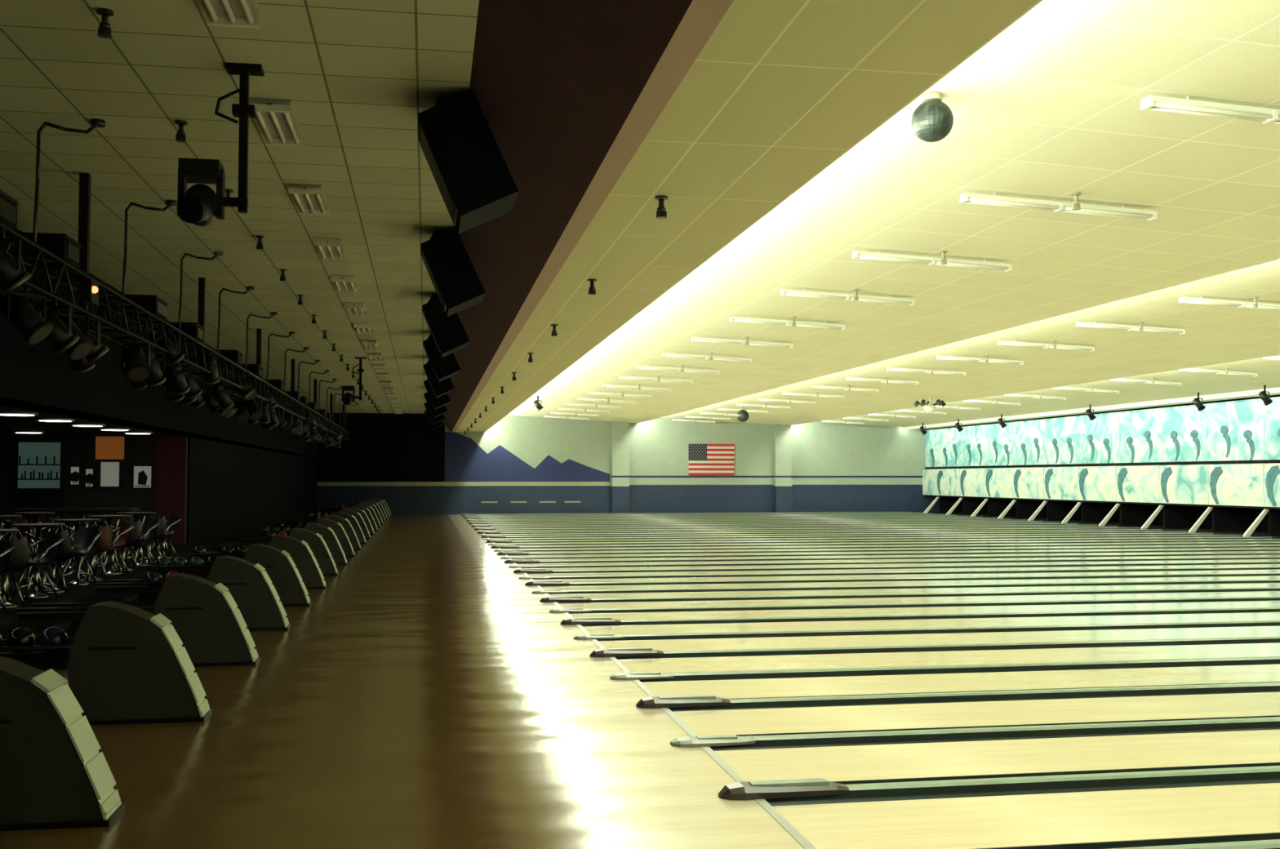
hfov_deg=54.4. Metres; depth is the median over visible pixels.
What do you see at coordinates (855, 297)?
sprinkler
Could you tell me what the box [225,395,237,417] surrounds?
light
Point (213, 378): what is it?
light
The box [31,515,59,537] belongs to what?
chair
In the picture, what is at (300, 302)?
sprinkler
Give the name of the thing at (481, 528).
gutter
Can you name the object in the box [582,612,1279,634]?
lane
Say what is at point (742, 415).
disco ball
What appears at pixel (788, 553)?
lane
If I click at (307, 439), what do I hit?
light
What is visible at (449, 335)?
monitor
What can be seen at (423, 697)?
floor
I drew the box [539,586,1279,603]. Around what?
gutter
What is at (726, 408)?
strip light
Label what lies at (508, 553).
gutter
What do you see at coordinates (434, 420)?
monitor
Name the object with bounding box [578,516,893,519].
lane
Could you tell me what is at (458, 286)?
monitor
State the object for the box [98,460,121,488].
framed poster
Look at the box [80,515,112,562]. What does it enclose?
chair
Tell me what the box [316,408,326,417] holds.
case
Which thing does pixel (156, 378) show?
light
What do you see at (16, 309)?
light
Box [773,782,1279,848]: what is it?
lane
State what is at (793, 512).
gutter
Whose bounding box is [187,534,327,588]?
bowling ball return
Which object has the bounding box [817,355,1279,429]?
ceiling
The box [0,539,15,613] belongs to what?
chair
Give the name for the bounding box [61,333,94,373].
light
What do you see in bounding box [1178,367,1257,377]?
strip light
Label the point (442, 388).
monitor
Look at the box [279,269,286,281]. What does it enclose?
sprinkler
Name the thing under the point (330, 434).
light
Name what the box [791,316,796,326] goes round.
sprinkler
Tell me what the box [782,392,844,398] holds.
strip light
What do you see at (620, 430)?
wall column
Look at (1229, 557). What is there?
gutter
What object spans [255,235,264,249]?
sprinkler
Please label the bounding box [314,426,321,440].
light
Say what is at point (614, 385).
strip light
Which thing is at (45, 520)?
chair
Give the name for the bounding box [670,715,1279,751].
gutter
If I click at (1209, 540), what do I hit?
gutter
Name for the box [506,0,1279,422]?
ceiling
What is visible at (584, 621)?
gutter
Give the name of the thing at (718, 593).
lane
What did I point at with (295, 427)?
light
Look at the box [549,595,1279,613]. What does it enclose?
gutter
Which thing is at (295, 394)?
case
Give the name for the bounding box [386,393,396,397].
tube light
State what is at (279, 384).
case
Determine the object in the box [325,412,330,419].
case
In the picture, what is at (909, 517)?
lane
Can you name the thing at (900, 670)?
gutter
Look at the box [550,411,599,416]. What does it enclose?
strip light
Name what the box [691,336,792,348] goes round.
strip light
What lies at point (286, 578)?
bowling ball return
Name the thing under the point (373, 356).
tube light
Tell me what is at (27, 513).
table
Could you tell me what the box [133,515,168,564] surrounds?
chair
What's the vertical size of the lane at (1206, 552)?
0.140 m
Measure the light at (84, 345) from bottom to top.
0.581 m
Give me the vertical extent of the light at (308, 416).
0.581 m
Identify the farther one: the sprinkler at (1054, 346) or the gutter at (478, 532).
the gutter at (478, 532)
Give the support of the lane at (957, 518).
on the floor
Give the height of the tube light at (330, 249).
0.110 m
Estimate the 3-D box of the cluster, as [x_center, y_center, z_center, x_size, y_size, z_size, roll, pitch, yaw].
[11.156,-0.730,47.651,1.178,0.612,1.228,0,-2,-10]
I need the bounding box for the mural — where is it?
[924,396,1279,469]
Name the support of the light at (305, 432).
hanging from the lighting truss
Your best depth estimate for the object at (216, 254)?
19.19 m
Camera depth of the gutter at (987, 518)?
57.48 m
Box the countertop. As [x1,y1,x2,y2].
[0,507,139,551]
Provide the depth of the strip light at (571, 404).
55.29 m
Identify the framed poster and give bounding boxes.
[68,465,81,485]
[84,467,95,488]
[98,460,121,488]
[132,464,153,488]
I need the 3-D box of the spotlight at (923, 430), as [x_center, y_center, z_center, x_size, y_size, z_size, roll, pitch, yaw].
[15.391,0.243,67.634,0.439,0.652,0.260,0,-2,-10]
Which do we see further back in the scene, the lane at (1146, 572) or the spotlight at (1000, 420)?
the spotlight at (1000, 420)
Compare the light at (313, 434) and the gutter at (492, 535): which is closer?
the light at (313, 434)
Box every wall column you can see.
[611,421,629,513]
[773,424,792,512]
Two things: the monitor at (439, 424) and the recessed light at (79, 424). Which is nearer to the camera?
the recessed light at (79, 424)
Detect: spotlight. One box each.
[533,395,543,410]
[898,106,911,115]
[919,422,927,435]
[954,418,963,431]
[997,413,1006,427]
[1084,404,1096,420]
[1192,392,1205,411]
[1258,385,1272,405]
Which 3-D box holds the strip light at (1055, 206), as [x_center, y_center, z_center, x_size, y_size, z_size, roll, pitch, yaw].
[4.965,-2.587,14.726,2.442,0.249,0.150,0,-2,-10]
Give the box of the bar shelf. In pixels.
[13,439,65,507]
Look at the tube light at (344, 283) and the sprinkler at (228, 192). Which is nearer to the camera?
the sprinkler at (228, 192)
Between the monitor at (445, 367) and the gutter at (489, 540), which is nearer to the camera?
the monitor at (445, 367)
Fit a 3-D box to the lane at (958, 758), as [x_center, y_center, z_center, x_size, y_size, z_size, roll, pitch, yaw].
[13.224,2.533,10.778,25.650,0.140,1.020,0,-2,-10]
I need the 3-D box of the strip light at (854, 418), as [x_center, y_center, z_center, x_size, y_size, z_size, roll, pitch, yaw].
[11.902,-0.296,65.534,2.442,0.256,0.150,0,-2,-10]
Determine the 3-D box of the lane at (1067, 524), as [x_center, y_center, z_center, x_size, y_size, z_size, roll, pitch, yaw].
[6.355,4.242,50.716,25.650,0.140,1.020,0,-2,-10]
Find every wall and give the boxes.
[0,435,187,545]
[186,437,317,544]
[317,413,955,514]
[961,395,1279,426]
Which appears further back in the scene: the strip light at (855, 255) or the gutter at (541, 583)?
the gutter at (541, 583)
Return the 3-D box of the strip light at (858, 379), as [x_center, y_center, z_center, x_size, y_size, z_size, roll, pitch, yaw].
[7.942,-1.444,40.782,2.442,0.238,0.150,0,-2,-10]
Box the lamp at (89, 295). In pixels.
[80,279,98,305]
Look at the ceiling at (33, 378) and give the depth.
22.86 m
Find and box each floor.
[0,508,332,646]
[0,514,804,848]
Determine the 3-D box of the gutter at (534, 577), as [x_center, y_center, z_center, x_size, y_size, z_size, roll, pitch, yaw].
[10.342,3.188,26.890,25.870,0.169,0.540,0,-2,-10]
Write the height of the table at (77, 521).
0.954 m
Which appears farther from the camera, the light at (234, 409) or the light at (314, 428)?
the light at (314, 428)
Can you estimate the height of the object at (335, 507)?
0.965 m
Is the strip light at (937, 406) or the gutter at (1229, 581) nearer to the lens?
the gutter at (1229, 581)
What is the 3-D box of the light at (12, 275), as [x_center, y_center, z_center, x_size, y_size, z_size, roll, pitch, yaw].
[-5.631,-1.441,10.983,0.474,0.581,0.291,2,-3,-36]
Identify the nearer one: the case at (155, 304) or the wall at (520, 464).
the case at (155, 304)
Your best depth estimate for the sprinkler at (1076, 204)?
14.40 m
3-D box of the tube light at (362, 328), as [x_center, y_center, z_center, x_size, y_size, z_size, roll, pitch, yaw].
[-6.408,-2.214,28.851,0.400,0.110,1.240,0,-2,-10]
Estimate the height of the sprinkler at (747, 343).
0.190 m
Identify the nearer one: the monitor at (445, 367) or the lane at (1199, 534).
the monitor at (445, 367)
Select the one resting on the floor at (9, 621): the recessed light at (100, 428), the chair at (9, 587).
the chair at (9, 587)
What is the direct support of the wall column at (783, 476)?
attached to the wall at (520, 464)
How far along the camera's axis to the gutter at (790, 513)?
68.18 m
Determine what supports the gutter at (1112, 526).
on the floor
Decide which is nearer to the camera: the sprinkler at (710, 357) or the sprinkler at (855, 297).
the sprinkler at (855, 297)
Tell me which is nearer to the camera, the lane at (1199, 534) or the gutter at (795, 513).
the lane at (1199, 534)
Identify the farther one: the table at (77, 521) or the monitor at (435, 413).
the monitor at (435, 413)
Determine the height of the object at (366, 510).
0.965 m
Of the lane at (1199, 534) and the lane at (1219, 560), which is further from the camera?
the lane at (1199, 534)
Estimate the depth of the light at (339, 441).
52.66 m
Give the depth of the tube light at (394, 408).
61.74 m
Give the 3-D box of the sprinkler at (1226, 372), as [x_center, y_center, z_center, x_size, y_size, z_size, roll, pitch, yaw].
[17.003,-1.542,36.078,0.116,0.190,0.116,0,-2,-10]
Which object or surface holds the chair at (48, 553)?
on the floor at (9, 621)
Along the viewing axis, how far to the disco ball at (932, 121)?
11.06 m
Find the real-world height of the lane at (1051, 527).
0.140 m
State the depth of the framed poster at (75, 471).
30.02 m
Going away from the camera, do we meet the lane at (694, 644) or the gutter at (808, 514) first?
the lane at (694, 644)
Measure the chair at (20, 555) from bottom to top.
0.916 m
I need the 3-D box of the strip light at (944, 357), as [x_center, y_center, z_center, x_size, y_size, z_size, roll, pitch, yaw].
[9.178,-1.752,33.594,2.442,0.238,0.150,0,-2,-10]
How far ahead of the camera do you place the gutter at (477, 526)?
52.74 m
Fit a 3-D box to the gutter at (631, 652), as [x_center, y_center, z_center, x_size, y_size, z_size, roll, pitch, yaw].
[12.191,2.713,16.138,25.870,0.199,0.540,0,-2,-10]
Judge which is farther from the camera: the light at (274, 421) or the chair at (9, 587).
the light at (274, 421)
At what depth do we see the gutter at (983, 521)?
54.36 m
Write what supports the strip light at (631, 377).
hanging from the ceiling at (1048, 108)
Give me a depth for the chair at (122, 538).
21.17 m
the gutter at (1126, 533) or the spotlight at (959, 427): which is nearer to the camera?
the gutter at (1126, 533)
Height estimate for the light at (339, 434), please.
0.581 m
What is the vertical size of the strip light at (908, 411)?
0.256 m
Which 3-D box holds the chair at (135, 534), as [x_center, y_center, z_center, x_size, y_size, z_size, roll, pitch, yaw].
[-9.105,2.128,21.942,0.592,0.916,0.531,-1,-3,29]
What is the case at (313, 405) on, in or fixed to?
on the lighting truss
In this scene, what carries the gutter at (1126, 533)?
on the floor
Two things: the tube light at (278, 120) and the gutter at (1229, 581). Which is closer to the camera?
the tube light at (278, 120)
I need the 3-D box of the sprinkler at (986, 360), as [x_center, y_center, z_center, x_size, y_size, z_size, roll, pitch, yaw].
[9.265,-1.750,33.283,0.116,0.190,0.116,0,-2,-10]
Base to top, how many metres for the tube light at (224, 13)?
0.110 m
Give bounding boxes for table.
[0,515,22,533]
[0,528,19,600]
[10,523,65,589]
[14,511,55,538]
[53,518,101,578]
[87,515,130,568]
[115,511,155,560]
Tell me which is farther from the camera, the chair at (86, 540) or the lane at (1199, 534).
the lane at (1199, 534)
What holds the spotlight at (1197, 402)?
hanging from the ceiling at (1268, 371)
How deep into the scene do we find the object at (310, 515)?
43.99 m
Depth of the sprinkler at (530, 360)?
24.95 m
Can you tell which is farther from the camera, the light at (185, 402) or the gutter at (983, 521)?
the gutter at (983, 521)
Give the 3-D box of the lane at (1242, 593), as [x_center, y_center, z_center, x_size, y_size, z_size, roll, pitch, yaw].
[11.375,2.993,21.531,25.650,0.140,1.020,0,-2,-10]
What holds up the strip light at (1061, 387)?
hanging from the ceiling at (1268, 371)
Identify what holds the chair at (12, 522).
on the floor at (9, 621)
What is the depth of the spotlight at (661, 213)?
11.06 m
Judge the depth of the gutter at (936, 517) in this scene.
58.89 m
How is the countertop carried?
on the floor at (9, 621)
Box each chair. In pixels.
[0,520,15,539]
[0,535,31,608]
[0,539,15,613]
[0,576,13,594]
[8,519,29,537]
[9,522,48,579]
[10,530,64,599]
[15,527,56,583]
[29,516,53,556]
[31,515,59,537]
[32,529,73,593]
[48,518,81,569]
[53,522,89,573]
[57,524,102,586]
[67,513,81,537]
[73,524,113,582]
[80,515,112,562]
[85,518,119,564]
[95,520,133,575]
[105,519,144,572]
[124,516,160,566]
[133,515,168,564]
[151,513,182,559]
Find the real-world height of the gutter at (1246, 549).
0.169 m
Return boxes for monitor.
[417,89,518,233]
[420,227,485,316]
[422,293,470,357]
[422,333,460,382]
[423,360,454,397]
[423,378,450,409]
[424,392,447,417]
[424,401,444,424]
[424,410,443,430]
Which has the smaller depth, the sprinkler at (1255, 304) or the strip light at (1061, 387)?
the sprinkler at (1255, 304)
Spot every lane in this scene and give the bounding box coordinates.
[481,525,1105,530]
[482,514,808,516]
[484,517,936,520]
[484,523,1024,527]
[487,519,1013,523]
[493,528,1137,534]
[494,524,1082,528]
[494,536,1253,543]
[497,527,1116,532]
[498,532,1196,538]
[501,541,1279,549]
[504,530,1173,536]
[506,515,828,517]
[507,546,1279,556]
[510,521,1047,525]
[511,533,1219,541]
[515,537,1279,546]
[516,554,1279,565]
[521,559,1279,570]
[525,543,1279,552]
[527,564,1279,576]
[533,550,1279,560]
[533,568,1279,582]
[538,515,857,518]
[540,575,1279,590]
[542,518,986,521]
[549,582,1279,598]
[551,520,982,524]
[558,591,1279,608]
[569,600,1279,620]
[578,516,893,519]
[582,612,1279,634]
[598,625,1279,650]
[617,642,1279,672]
[641,663,1279,698]
[672,691,1279,735]
[714,728,1279,781]
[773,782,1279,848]
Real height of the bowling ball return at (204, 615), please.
0.965 m
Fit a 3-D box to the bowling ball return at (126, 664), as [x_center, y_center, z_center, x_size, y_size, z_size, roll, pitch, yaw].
[-4.775,1.956,10.206,2.370,0.965,0.532,0,-2,-10]
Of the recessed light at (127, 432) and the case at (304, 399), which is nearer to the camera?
the recessed light at (127, 432)
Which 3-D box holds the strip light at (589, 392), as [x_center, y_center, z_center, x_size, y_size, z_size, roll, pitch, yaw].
[-0.751,-1.165,47.958,2.442,0.249,0.150,0,-2,-10]
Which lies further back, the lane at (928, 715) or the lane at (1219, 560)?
the lane at (1219, 560)
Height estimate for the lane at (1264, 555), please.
0.140 m
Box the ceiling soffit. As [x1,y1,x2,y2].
[455,0,1043,432]
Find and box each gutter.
[460,511,911,514]
[461,512,921,515]
[462,513,933,516]
[462,514,944,517]
[462,515,956,518]
[464,515,968,519]
[466,516,982,519]
[466,517,996,521]
[467,518,1011,522]
[468,520,1026,524]
[469,520,1042,525]
[471,522,1060,527]
[472,523,1078,528]
[474,524,1097,529]
[475,525,1117,531]
[477,527,1139,533]
[479,528,1162,535]
[480,530,1186,537]
[483,533,1213,540]
[485,534,1241,542]
[488,537,1271,545]
[490,539,1279,548]
[493,542,1279,551]
[496,545,1279,555]
[500,548,1279,559]
[504,552,1279,563]
[508,556,1279,568]
[513,560,1279,573]
[518,566,1279,579]
[524,572,1279,586]
[531,579,1279,594]
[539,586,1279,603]
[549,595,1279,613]
[560,607,1279,626]
[573,620,1279,640]
[590,635,1279,658]
[609,656,1279,682]
[635,681,1279,711]
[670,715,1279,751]
[718,762,1279,806]
[978,832,1279,848]
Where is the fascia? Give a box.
[441,0,733,431]
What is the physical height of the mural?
2.280 m
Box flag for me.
[688,444,734,475]
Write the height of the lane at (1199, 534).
0.140 m
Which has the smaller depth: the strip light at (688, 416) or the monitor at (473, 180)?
the monitor at (473, 180)
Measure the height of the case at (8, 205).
0.270 m
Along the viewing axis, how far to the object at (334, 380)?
44.00 m
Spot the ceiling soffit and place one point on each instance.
(780, 91)
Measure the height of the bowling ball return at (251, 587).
0.965 m
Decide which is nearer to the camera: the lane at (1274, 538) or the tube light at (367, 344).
the tube light at (367, 344)
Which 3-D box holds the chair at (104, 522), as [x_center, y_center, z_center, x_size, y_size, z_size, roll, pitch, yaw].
[-10.238,2.207,23.772,0.531,0.916,0.592,-1,-3,13]
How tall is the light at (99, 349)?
0.581 m
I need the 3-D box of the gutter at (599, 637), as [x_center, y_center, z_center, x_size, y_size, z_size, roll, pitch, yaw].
[11.927,2.793,17.673,25.870,0.169,0.540,0,-2,-10]
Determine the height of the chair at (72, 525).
0.916 m
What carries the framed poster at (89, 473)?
attached to the wall at (168, 455)
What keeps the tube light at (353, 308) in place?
attached to the ceiling at (357, 76)
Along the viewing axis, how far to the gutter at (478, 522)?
55.79 m
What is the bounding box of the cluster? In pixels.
[913,397,946,413]
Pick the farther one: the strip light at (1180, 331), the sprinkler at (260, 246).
the strip light at (1180, 331)
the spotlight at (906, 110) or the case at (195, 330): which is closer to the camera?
the spotlight at (906, 110)
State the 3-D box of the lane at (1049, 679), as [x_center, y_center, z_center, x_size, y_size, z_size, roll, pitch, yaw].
[12.696,2.664,13.850,25.650,0.140,1.020,0,-2,-10]
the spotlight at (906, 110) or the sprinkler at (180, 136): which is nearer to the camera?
the spotlight at (906, 110)
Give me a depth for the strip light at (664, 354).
33.13 m
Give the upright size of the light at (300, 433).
0.581 m
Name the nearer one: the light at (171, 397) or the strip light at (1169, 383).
the light at (171, 397)
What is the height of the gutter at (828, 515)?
0.169 m
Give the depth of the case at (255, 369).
27.63 m
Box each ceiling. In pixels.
[0,0,479,413]
[0,229,319,458]
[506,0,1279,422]
[658,259,1279,425]
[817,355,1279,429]
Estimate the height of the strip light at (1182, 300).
0.238 m
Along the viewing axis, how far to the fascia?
9.89 m
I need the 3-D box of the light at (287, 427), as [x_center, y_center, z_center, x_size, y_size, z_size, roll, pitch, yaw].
[-9.506,-0.097,33.507,0.291,0.581,0.474,1,-3,-15]
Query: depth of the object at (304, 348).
33.37 m
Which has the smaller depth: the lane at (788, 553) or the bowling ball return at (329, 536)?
the bowling ball return at (329, 536)
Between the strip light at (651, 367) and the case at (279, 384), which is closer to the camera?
the case at (279, 384)
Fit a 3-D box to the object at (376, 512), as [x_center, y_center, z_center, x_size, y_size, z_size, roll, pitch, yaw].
[-12.172,3.796,53.215,2.370,0.965,0.532,0,-2,-10]
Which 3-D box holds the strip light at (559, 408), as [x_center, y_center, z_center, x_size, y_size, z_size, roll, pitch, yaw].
[-2.656,-0.691,59.035,2.442,0.249,0.150,0,-2,-10]
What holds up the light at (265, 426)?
hanging from the lighting truss
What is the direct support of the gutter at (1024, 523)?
on the floor
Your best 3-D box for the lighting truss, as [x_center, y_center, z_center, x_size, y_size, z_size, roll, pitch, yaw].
[-9.602,-1.239,32.931,0.458,1.709,56.018,0,-2,-10]
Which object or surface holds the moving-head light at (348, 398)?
hanging from the ceiling at (357, 76)
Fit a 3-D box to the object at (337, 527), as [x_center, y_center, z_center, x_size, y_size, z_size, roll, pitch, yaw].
[-8.473,2.876,31.710,2.370,0.965,0.532,0,-2,-10]
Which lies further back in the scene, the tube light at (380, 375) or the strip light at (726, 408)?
the strip light at (726, 408)
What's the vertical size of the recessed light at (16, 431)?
0.045 m
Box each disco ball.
[736,405,748,422]
[911,91,953,142]
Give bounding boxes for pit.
[911,497,1279,538]
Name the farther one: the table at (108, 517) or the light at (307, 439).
the light at (307, 439)
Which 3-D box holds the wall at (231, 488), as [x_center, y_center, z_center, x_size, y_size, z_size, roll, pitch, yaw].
[-14.306,2.408,48.800,0.150,2.640,36.850,0,-2,-10]
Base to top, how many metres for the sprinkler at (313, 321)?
0.190 m
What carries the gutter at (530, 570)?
on the floor
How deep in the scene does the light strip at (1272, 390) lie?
49.97 m
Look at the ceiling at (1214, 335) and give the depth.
32.13 m
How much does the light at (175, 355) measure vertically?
0.581 m
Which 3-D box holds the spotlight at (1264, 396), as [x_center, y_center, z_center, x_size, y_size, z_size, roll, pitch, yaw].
[20.133,-0.937,40.064,0.439,0.652,0.260,0,-2,-10]
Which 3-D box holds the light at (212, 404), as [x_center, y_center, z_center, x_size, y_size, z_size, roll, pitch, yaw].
[-8.276,-0.504,23.996,0.474,0.581,0.291,1,-3,-27]
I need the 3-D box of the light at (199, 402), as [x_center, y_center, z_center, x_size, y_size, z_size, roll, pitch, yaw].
[-7.977,-0.580,22.219,0.291,0.581,0.474,-1,-3,15]
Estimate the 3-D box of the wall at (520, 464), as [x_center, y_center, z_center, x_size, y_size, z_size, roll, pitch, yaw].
[0.719,2.053,70.197,36.800,6.500,0.230,0,-2,-10]
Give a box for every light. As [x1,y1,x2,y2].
[0,228,31,294]
[0,285,53,345]
[0,411,37,416]
[13,430,44,433]
[34,298,79,355]
[35,417,75,422]
[55,306,94,359]
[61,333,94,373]
[70,422,105,426]
[72,314,109,365]
[98,427,130,431]
[120,360,148,391]
[122,338,150,381]
[123,431,152,434]
[143,345,165,386]
[151,326,185,366]
[162,372,184,402]
[164,362,190,395]
[176,62,264,226]
[181,377,197,405]
[182,363,202,399]
[189,381,204,408]
[200,351,220,384]
[200,384,219,413]
[201,0,261,28]
[211,379,234,410]
[217,392,232,416]
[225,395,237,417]
[231,371,255,398]
[235,398,248,422]
[242,373,257,399]
[244,398,262,420]
[247,413,257,425]
[248,97,304,146]
[257,400,271,424]
[262,385,277,408]
[262,423,272,430]
[267,407,279,426]
[275,406,287,428]
[281,410,292,431]
[288,183,329,215]
[289,414,300,434]
[290,413,299,433]
[295,416,303,435]
[301,407,311,424]
[301,421,309,436]
[302,420,310,437]
[304,436,311,441]
[308,410,317,427]
[308,422,317,439]
[308,440,315,444]
[309,426,318,439]
[313,237,346,260]
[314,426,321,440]
[315,414,324,431]
[318,429,326,443]
[321,441,327,447]
[323,431,333,445]
[328,431,335,445]
[330,275,358,292]
[331,434,337,446]
[332,425,342,439]
[333,436,341,448]
[342,356,365,404]
[343,302,366,315]
[353,323,373,334]
[360,339,378,349]
[367,352,382,360]
[372,364,386,370]
[377,373,390,379]
[380,380,392,386]
[383,387,395,392]
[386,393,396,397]
[388,398,398,402]
[391,403,399,406]
[392,407,401,410]
[394,410,402,413]
[543,414,589,420]
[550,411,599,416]
[558,407,609,413]
[567,403,622,408]
[577,396,635,403]
[588,391,652,397]
[602,383,671,391]
[618,374,693,383]
[637,364,719,373]
[661,351,751,362]
[671,418,715,422]
[685,415,730,420]
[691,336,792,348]
[700,412,737,416]
[717,407,768,413]
[729,315,844,329]
[736,403,790,408]
[757,397,815,404]
[780,288,915,306]
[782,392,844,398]
[811,384,878,391]
[821,420,864,424]
[843,417,888,421]
[845,376,918,384]
[852,250,1012,271]
[867,413,915,417]
[886,366,965,375]
[895,409,946,414]
[935,404,981,410]
[936,354,1023,364]
[960,192,1157,221]
[963,400,1020,405]
[997,339,1094,351]
[1004,393,1066,399]
[1053,386,1119,393]
[1075,320,1185,334]
[1110,377,1182,386]
[1140,95,1279,124]
[1178,296,1279,310]
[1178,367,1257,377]
[1262,355,1279,359]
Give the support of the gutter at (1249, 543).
on the floor
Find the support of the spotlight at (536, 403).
hanging from the ceiling at (1048, 108)
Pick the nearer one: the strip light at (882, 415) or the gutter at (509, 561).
the gutter at (509, 561)
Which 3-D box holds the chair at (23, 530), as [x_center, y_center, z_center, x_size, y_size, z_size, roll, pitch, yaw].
[-9.530,2.030,19.638,0.531,0.916,0.592,-2,-3,44]
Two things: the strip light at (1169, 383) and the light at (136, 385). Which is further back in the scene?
the strip light at (1169, 383)
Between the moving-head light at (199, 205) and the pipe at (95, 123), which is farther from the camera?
the pipe at (95, 123)
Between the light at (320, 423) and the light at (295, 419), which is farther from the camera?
the light at (320, 423)
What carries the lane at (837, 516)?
on the floor
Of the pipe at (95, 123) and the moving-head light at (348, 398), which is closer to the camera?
the pipe at (95, 123)
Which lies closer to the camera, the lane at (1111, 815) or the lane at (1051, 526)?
the lane at (1111, 815)
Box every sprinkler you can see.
[96,8,113,38]
[174,120,187,142]
[224,188,233,197]
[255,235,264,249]
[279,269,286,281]
[297,294,303,305]
[311,314,316,324]
[322,330,327,338]
[331,343,336,351]
[511,372,516,380]
[527,352,533,362]
[551,324,558,336]
[587,279,596,295]
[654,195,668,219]
[708,352,713,359]
[744,337,749,345]
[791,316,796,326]
[852,288,859,300]
[939,250,947,264]
[984,355,988,362]
[1051,340,1057,348]
[1071,191,1081,210]
[1137,321,1143,331]
[1224,368,1228,374]
[1251,296,1258,307]
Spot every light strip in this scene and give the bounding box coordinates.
[666,258,1279,416]
[902,386,1279,430]
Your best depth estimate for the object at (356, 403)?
58.17 m
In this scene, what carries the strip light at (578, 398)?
hanging from the ceiling at (1048, 108)
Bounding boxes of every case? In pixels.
[0,189,18,230]
[22,232,81,268]
[124,294,167,320]
[169,322,204,342]
[215,349,243,367]
[240,364,263,379]
[263,379,284,391]
[284,391,300,400]
[299,395,307,405]
[306,402,315,411]
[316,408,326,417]
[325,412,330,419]
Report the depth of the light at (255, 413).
26.93 m
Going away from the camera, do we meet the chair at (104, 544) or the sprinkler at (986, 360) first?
the chair at (104, 544)
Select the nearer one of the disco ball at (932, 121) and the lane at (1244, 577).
the disco ball at (932, 121)
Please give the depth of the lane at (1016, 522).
54.22 m
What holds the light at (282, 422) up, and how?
hanging from the lighting truss
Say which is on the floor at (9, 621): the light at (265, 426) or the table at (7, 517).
the table at (7, 517)
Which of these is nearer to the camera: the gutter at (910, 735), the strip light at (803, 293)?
the gutter at (910, 735)
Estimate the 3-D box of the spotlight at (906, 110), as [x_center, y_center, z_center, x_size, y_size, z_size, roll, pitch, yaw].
[2.302,-2.877,11.171,0.275,0.222,0.143,0,-2,-10]
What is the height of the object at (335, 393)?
1.261 m
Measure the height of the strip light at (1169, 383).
0.256 m
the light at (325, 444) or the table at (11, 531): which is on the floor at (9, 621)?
the table at (11, 531)
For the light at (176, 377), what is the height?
0.581 m
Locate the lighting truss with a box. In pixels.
[0,173,349,440]
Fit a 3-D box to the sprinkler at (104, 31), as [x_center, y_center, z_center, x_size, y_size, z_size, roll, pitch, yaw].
[-4.016,-3.009,9.340,0.116,0.190,0.116,0,-2,-10]
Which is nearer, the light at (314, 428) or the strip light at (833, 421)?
the light at (314, 428)
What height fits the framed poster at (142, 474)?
0.600 m
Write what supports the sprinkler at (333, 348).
attached to the ceiling at (357, 76)
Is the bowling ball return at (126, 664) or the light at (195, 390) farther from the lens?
the light at (195, 390)
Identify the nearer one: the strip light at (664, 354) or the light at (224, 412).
the light at (224, 412)
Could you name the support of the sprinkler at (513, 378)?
attached to the ceiling at (1048, 108)
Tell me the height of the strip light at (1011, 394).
0.256 m
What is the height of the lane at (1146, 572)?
0.140 m
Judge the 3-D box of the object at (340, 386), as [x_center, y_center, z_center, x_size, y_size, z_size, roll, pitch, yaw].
[-11.670,-0.836,47.589,0.646,1.261,0.135,0,-2,-10]
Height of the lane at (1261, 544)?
0.140 m
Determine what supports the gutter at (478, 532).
on the floor

